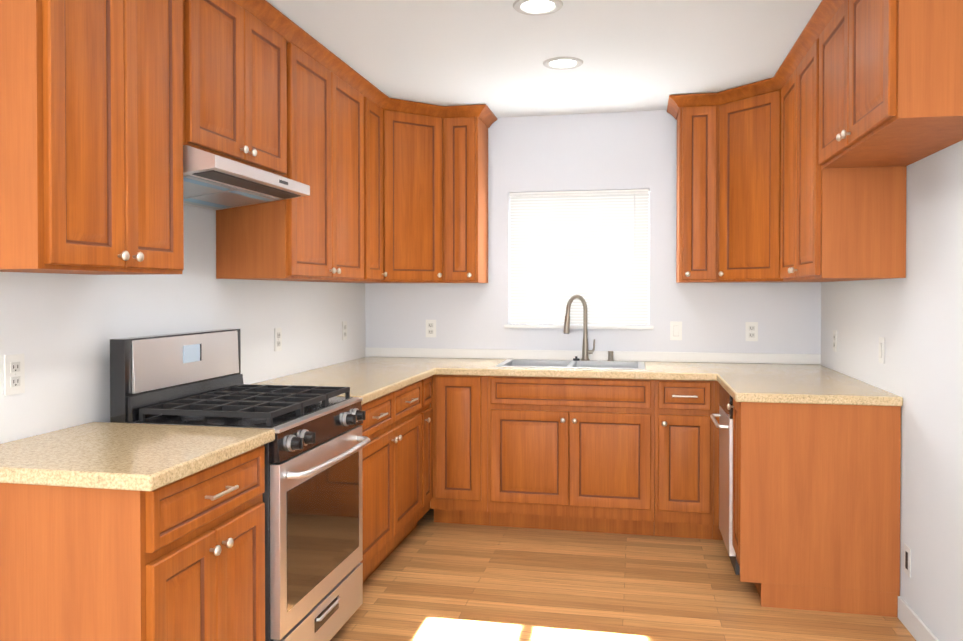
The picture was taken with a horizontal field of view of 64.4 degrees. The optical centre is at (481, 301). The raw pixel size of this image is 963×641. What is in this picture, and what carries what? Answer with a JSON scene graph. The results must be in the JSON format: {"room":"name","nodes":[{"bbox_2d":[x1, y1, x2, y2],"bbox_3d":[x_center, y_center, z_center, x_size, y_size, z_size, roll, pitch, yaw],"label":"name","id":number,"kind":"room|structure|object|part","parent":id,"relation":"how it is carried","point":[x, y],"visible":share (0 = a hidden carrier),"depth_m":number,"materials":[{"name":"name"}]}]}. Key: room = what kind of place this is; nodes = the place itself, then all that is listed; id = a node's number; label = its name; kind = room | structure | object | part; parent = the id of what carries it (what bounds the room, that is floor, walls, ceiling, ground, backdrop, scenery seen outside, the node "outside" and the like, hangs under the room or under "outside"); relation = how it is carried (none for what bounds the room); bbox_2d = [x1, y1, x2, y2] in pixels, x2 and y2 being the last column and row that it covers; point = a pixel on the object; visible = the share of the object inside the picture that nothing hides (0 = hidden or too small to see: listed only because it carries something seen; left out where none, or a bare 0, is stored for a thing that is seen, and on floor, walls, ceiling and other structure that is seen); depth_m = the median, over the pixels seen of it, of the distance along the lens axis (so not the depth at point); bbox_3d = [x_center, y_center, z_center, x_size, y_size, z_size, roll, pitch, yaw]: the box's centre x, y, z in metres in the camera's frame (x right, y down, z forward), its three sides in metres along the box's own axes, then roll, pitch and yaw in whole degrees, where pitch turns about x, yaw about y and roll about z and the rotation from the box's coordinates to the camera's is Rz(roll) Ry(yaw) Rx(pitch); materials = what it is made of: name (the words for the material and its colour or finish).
{"room":"kitchen","nodes":[
{"label":"kitchen","id":0,"kind":"room"},
{"bbox_2d":[0,204,365,443],"bbox_3d":[-1.723,0.104,0.672,0.120,2.450,9.240,0,1,11],"label":"wall","id":1,"kind":"structure","parent":0,"point":[59,331],"depth_m":2.79,"materials":[{"name":"white paint"}]},
{"bbox_2d":[4,353,24,395],"bbox_3d":[-1.347,0.211,2.204,0.007,0.115,0.070,0,1,11],"label":"electrical outlet","id":2,"kind":"object","parent":1,"relation":"attached to","point":[14,373],"visible":1,"depth_m":2.20,"materials":[{"name":"white plastic"}]},
{"bbox_2d":[0,0,183,274],"bbox_3d":[-1.161,-0.606,2.198,0.368,1.045,0.610,0,1,11],"label":"upper cabinet","id":3,"kind":"object","parent":1,"relation":"attached to","point":[91,137],"visible":1,"depth_m":2.04,"materials":[{"name":"brown wood"}]},
{"bbox_2d":[182,0,286,176],"bbox_3d":[-1.027,-0.824,2.857,0.368,0.625,0.738,0,1,11],"label":"upper cabinet","id":4,"kind":"object","parent":1,"relation":"attached to","point":[234,86],"visible":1,"depth_m":2.77,"materials":[{"name":"brown wood"}]},
{"bbox_2d":[183,145,309,209],"bbox_3d":[-0.994,-0.446,2.855,0.431,0.128,0.728,0,1,11],"label":"range hood","id":5,"kind":"object","parent":4,"relation":"attached to","point":[211,181],"visible":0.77,"depth_m":2.78,"materials":[{"name":"silver metal"}]},
{"bbox_2d":[274,328,281,350],"bbox_3d":[-1.018,0.192,3.826,0.007,0.115,0.070,0,1,11],"label":"electrical outlet","id":6,"kind":"object","parent":1,"relation":"attached to","point":[277,339],"visible":1,"depth_m":3.81,"materials":[{"name":"white plastic"}]},
{"bbox_2d":[216,42,363,280],"bbox_3d":[-0.862,-0.624,3.670,0.368,1.045,0.915,0,1,11],"label":"upper cabinet","id":7,"kind":"object","parent":1,"relation":"attached to","point":[317,234],"visible":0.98,"depth_m":3.42,"materials":[{"name":"brown wood"}]},
{"bbox_2d":[342,321,346,339],"bbox_3d":[-0.841,0.181,4.698,0.007,0.115,0.070,0,1,11],"label":"electrical outlet","id":8,"kind":"object","parent":1,"relation":"attached to","point":[344,330],"visible":1,"depth_m":4.69,"materials":[{"name":"white plastic"}]},
{"bbox_2d":[307,97,386,281],"bbox_3d":[-0.740,-0.631,4.273,0.368,1.045,0.314,0,1,11],"label":"upper cabinet","id":9,"kind":"object","parent":1,"relation":"attached to","point":[373,202],"visible":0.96,"depth_m":4.21,"materials":[{"name":"brown wood"}]},
{"bbox_2d":[232,0,496,127],"bbox_3d":[-0.656,-1.119,3.374,0.888,0.058,3.248,0,1,11],"label":"crown molding","id":10,"kind":"structure","parent":1,"relation":"attached to","point":[265,12],"depth_m":3.75,"materials":[{"name":"brown wood"}]},
{"bbox_2d":[338,110,442,282],"bbox_3d":[-0.526,-0.636,4.699,0.618,1.045,0.612,0,1,11],"label":"upper cabinet","id":11,"kind":"object","parent":1,"relation":"attached to","point":[413,196],"visible":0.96,"depth_m":4.49,"materials":[{"name":"brown wood"}]},
{"bbox_3d":[-0.399,-0.613,4.506,0.291,0.978,0.284,0,1,11],"label":"door","id":12,"kind":"part","parent":11,"relation":"part of","materials":[{"name":"brown wood"}]},
{"bbox_2d":[266,0,821,117],"bbox_3d":[-0.278,-1.142,0.364,3.070,0.050,9.240,0,1,11],"label":"ceiling","id":13,"kind":"structure","parent":0,"point":[633,55],"depth_m":3.48,"materials":[{"name":"white paint"}]},
{"bbox_2d":[513,0,562,14],"bbox_3d":[0.219,-1.144,2.962,0.196,0.006,0.196,0,1,11],"label":"recessed light","id":14,"kind":"object","parent":13,"relation":"in","point":[536,7],"visible":0.98,"depth_m":2.97,"materials":[{"name":"grey"}]},
{"bbox_2d":[543,57,582,69],"bbox_3d":[0.395,-1.153,3.707,0.196,0.006,0.196,0,1,11],"label":"recessed light","id":15,"kind":"object","parent":13,"relation":"in","point":[560,63],"visible":1,"depth_m":3.70,"materials":[{"name":"grey plastic"}]},
{"bbox_2d":[365,110,820,364],"bbox_3d":[0.629,0.054,4.848,2.830,2.450,0.120,0,1,11],"label":"wall","id":16,"kind":"structure","parent":0,"point":[604,151],"depth_m":4.76,"materials":[{"name":"white paint"}]},
{"bbox_2d":[426,320,435,336],"bbox_3d":[-0.330,0.178,4.977,0.070,0.115,0.007,0,1,11],"label":"electrical outlet","id":17,"kind":"object","parent":16,"relation":"attached to","point":[430,328],"visible":1,"depth_m":4.97,"materials":[{"name":"white plastic"}]},
{"bbox_2d":[443,117,487,282],"bbox_3d":[-0.101,-0.637,4.737,0.219,1.045,0.368,0,1,11],"label":"upper cabinet","id":18,"kind":"object","parent":16,"relation":"attached to","point":[465,199],"visible":0.98,"depth_m":4.59,"materials":[{"name":"brown wood"}]},
{"bbox_2d":[504,325,652,328],"bbox_3d":[0.611,0.161,4.838,0.930,0.021,0.128,0,1,11],"label":"window sill","id":19,"kind":"structure","parent":16,"relation":"attached to","point":[578,327],"depth_m":4.77,"materials":[{"name":"white"}]},
{"bbox_2d":[511,194,648,324],"bbox_3d":[0.621,-0.273,4.879,0.876,0.841,0.035,0,1,11],"label":"window","id":20,"kind":"structure","parent":16,"relation":"in","point":[648,275],"depth_m":4.78,"materials":[{"name":"white"}]},
{"bbox_2d":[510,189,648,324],"bbox_3d":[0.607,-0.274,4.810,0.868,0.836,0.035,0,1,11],"label":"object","id":21,"kind":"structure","parent":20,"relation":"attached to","point":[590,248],"depth_m":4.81,"materials":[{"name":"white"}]},
{"bbox_2d":[365,347,820,363],"bbox_3d":[0.616,0.340,4.785,2.826,0.059,0.010,0,1,11],"label":"backsplash","id":22,"kind":"structure","parent":16,"relation":"attached to","point":[622,356],"depth_m":4.75,"materials":[{"name":"white paint"}]},
{"bbox_2d":[670,321,681,339],"bbox_3d":[1.189,0.182,4.668,0.070,0.115,0.010,0,1,11],"label":"light switch","id":23,"kind":"object","parent":16,"relation":"attached to","point":[675,330],"visible":1,"depth_m":4.67,"materials":[{"name":"white plastic"}]},
{"bbox_2d":[676,105,719,282],"bbox_3d":[1.260,-0.633,4.460,0.219,1.045,0.368,0,1,11],"label":"upper cabinet","id":24,"kind":"object","parent":16,"relation":"attached to","point":[697,210],"visible":0.98,"depth_m":4.32,"materials":[{"name":"brown wood"}]},
{"bbox_2d":[745,322,757,340],"bbox_3d":[1.620,0.183,4.582,0.070,0.115,0.007,0,1,11],"label":"electrical outlet","id":25,"kind":"object","parent":16,"relation":"attached to","point":[751,331],"visible":1,"depth_m":4.58,"materials":[{"name":"white plastic"}]},
{"bbox_2d":[330,509,915,640],"bbox_3d":[-0.278,1.363,0.394,3.070,0.060,9.240,0,1,11],"label":"floor","id":26,"kind":"structure","parent":0,"point":[429,579],"depth_m":3.37,"materials":[{"name":"brown wood"}]},
{"bbox_2d":[0,445,264,640],"bbox_3d":[-1.021,0.877,2.168,0.658,0.870,0.604,0,1,11],"label":"base cabinet","id":27,"kind":"object","parent":26,"relation":"on","point":[182,559],"visible":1,"depth_m":1.88,"materials":[{"name":"brown wood"}]},
{"bbox_2d":[0,422,274,490],"bbox_3d":[-1.028,0.421,2.152,0.653,0.039,0.630,0,1,11],"label":"countertop","id":28,"kind":"structure","parent":27,"relation":"on","point":[127,456],"depth_m":2.04,"materials":[{"name":"stone"}]},
{"bbox_2d":[110,329,370,640],"bbox_3d":[-0.818,0.713,2.822,0.678,1.182,0.748,0,1,11],"label":"stove","id":29,"kind":"object","parent":26,"relation":"on","point":[312,498],"visible":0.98,"depth_m":2.67,"materials":[{"name":"silver metal"}]},
{"bbox_2d":[360,381,421,582],"bbox_3d":[-0.709,0.858,3.707,0.658,0.870,1.010,0,1,11],"label":"base cabinet","id":30,"kind":"object","parent":26,"relation":"on","point":[391,424],"visible":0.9,"depth_m":3.61,"materials":[{"name":"brown wood"}]},
{"bbox_2d":[406,376,432,536],"bbox_3d":[-0.587,0.851,4.309,0.656,0.870,0.214,0,1,11],"label":"base cabinet","id":31,"kind":"object","parent":26,"relation":"on","point":[426,410],"visible":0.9,"depth_m":4.24,"materials":[{"name":"brown wood"}]},
{"bbox_2d":[254,361,439,404],"bbox_3d":[-0.695,0.402,3.773,0.660,0.039,1.160,0,1,11],"label":"countertop","id":32,"kind":"structure","parent":31,"relation":"on","point":[367,382],"depth_m":3.82,"materials":[{"name":"stone"}]},
{"bbox_2d":[430,375,489,525],"bbox_3d":[-0.071,0.847,4.614,0.331,0.870,0.626,0,1,11],"label":"base cabinet","id":33,"kind":"object","parent":26,"relation":"on","point":[459,404],"visible":0.85,"depth_m":4.31,"materials":[{"name":"brown wood"}]},
{"bbox_2d":[350,357,451,360],"bbox_3d":[-0.509,0.391,4.710,0.653,0.039,0.390,0,1,11],"label":"countertop","id":34,"kind":"structure","parent":33,"relation":"on","point":[363,358],"depth_m":4.84,"materials":[{"name":"stone"}]},
{"bbox_2d":[488,376,654,535],"bbox_3d":[0.538,0.849,4.476,0.915,0.870,0.656,0,1,11],"label":"base cabinet","id":35,"kind":"object","parent":26,"relation":"on","point":[572,454],"visible":0.98,"depth_m":4.19,"materials":[{"name":"brown wood"}]},
{"bbox_2d":[356,358,839,380],"bbox_3d":[0.551,0.394,4.468,2.826,0.039,0.660,0,1,11],"label":"countertop","id":36,"kind":"structure","parent":35,"relation":"on","point":[696,371],"depth_m":4.24,"materials":[{"name":"stone"}]},
{"bbox_2d":[495,356,644,369],"bbox_3d":[0.532,0.493,4.504,0.840,0.302,0.457,0,1,11],"label":"sink","id":37,"kind":"object","parent":36,"relation":"in","point":[575,362],"visible":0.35,"depth_m":4.65,"materials":[{"name":"silver metal"}]},
{"bbox_2d":[563,295,594,360],"bbox_3d":[0.600,0.165,4.678,0.183,0.411,0.199,0,1,11],"label":"faucet","id":38,"kind":"object","parent":36,"relation":"on","point":[586,352],"visible":0.98,"depth_m":4.73,"materials":[{"name":"silver metal"}]},
{"bbox_2d":[607,351,613,360],"bbox_3d":[0.796,0.339,4.711,0.042,0.062,0.042,0,1,11],"label":"soap dispenser","id":39,"kind":"object","parent":36,"relation":"on","point":[610,355],"visible":0.9,"depth_m":4.70,"materials":[{"name":"silver metal"}]},
{"bbox_2d":[654,380,722,539],"bbox_3d":[1.173,0.851,4.346,0.379,0.870,0.658,0,1,11],"label":"base cabinet","id":40,"kind":"object","parent":26,"relation":"on","point":[686,467],"visible":0.9,"depth_m":4.07,"materials":[{"name":"brown wood"}]},
{"bbox_3d":[1.273,0.854,4.066,0.073,0.870,0.134,0,1,11],"label":"post","id":41,"kind":"part","parent":40,"relation":"part of","materials":[{"name":"brown wood"}]},
{"bbox_2d":[710,383,739,574],"bbox_3d":[1.457,0.862,3.728,0.634,0.862,0.450,0,1,11],"label":"dishwasher","id":42,"kind":"object","parent":26,"relation":"on","point":[725,424],"visible":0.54,"depth_m":3.67,"materials":[{"name":"silver metal"}]},
{"bbox_2d":[727,399,900,616],"bbox_3d":[1.428,0.863,3.348,0.656,0.870,0.300,0,1,11],"label":"base cabinet","id":43,"kind":"object","parent":26,"relation":"on","point":[816,508],"visible":0.92,"depth_m":3.20,"materials":[{"name":"brown wood"}]},
{"bbox_2d":[712,369,902,405],"bbox_3d":[1.469,0.405,3.544,0.660,0.039,0.750,0,1,11],"label":"countertop","id":44,"kind":"structure","parent":43,"relation":"on","point":[743,386],"depth_m":3.39,"materials":[{"name":"stone"}]},
{"bbox_2d":[821,140,962,640],"bbox_3d":[1.168,0.111,0.086,0.120,2.450,9.240,0,1,11],"label":"wall","id":45,"kind":"structure","parent":0,"point":[914,318],"depth_m":2.88,"materials":[{"name":"white paint"}]},
{"bbox_2d":[667,0,844,119],"bbox_3d":[1.324,-1.119,3.386,0.888,0.058,2.438,0,1,11],"label":"crown molding","id":46,"kind":"structure","parent":45,"relation":"attached to","point":[820,19],"depth_m":3.91,"materials":[{"name":"brown wood"}]},
{"bbox_2d":[714,90,835,282],"bbox_3d":[1.638,-0.631,4.260,0.618,1.045,0.612,0,1,11],"label":"upper cabinet","id":47,"kind":"object","parent":45,"relation":"attached to","point":[749,183],"visible":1,"depth_m":4.11,"materials":[{"name":"brown wood"}]},
{"bbox_3d":[1.445,-0.608,4.132,0.291,0.978,0.284,0,1,11],"label":"door","id":48,"kind":"part","parent":47,"relation":"part of","materials":[{"name":"brown wood"}]},
{"bbox_2d":[833,330,836,351],"bbox_3d":[1.931,0.217,4.177,0.007,0.115,0.070,0,1,11],"label":"electrical outlet","id":49,"kind":"object","parent":45,"relation":"attached to","point":[835,340],"visible":1,"depth_m":4.17,"materials":[{"name":"white plastic"}]},
{"bbox_2d":[780,39,906,280],"bbox_3d":[1.617,-0.622,3.526,0.368,1.045,0.839,0,1,11],"label":"upper cabinet","id":50,"kind":"object","parent":45,"relation":"attached to","point":[842,224],"visible":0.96,"depth_m":3.14,"materials":[{"name":"brown wood"}]},
{"bbox_2d":[879,337,884,363],"bbox_3d":[1.768,0.217,3.384,0.010,0.115,0.070,0,1,11],"label":"electrical outlet","id":51,"kind":"object","parent":45,"relation":"attached to","point":[881,348],"visible":1,"depth_m":3.37,"materials":[{"name":"white plastic"}]},
{"bbox_2d":[819,0,962,168],"bbox_3d":[1.440,-0.837,2.656,0.368,0.595,0.929,0,1,11],"label":"upper cabinet","id":52,"kind":"object","parent":45,"relation":"attached to","point":[890,83],"visible":1,"depth_m":2.39,"materials":[{"name":"brown wood"}]},
{"bbox_2d":[904,543,910,577],"bbox_3d":[1.702,1.036,3.055,0.006,0.115,0.070,0,1,11],"label":"electrical outlet","id":53,"kind":"object","parent":45,"relation":"attached to","point":[907,560],"visible":1,"depth_m":3.04,"materials":[{"name":"white plastic"}]},
{"bbox_2d":[898,596,938,640],"bbox_3d":[0.961,1.299,-0.578,0.012,0.090,7.584,0,1,11],"label":"baseboard","id":54,"kind":"structure","parent":45,"relation":"attached to","point":[914,624],"depth_m":2.96,"materials":[{"name":"white wood"}]}
]}

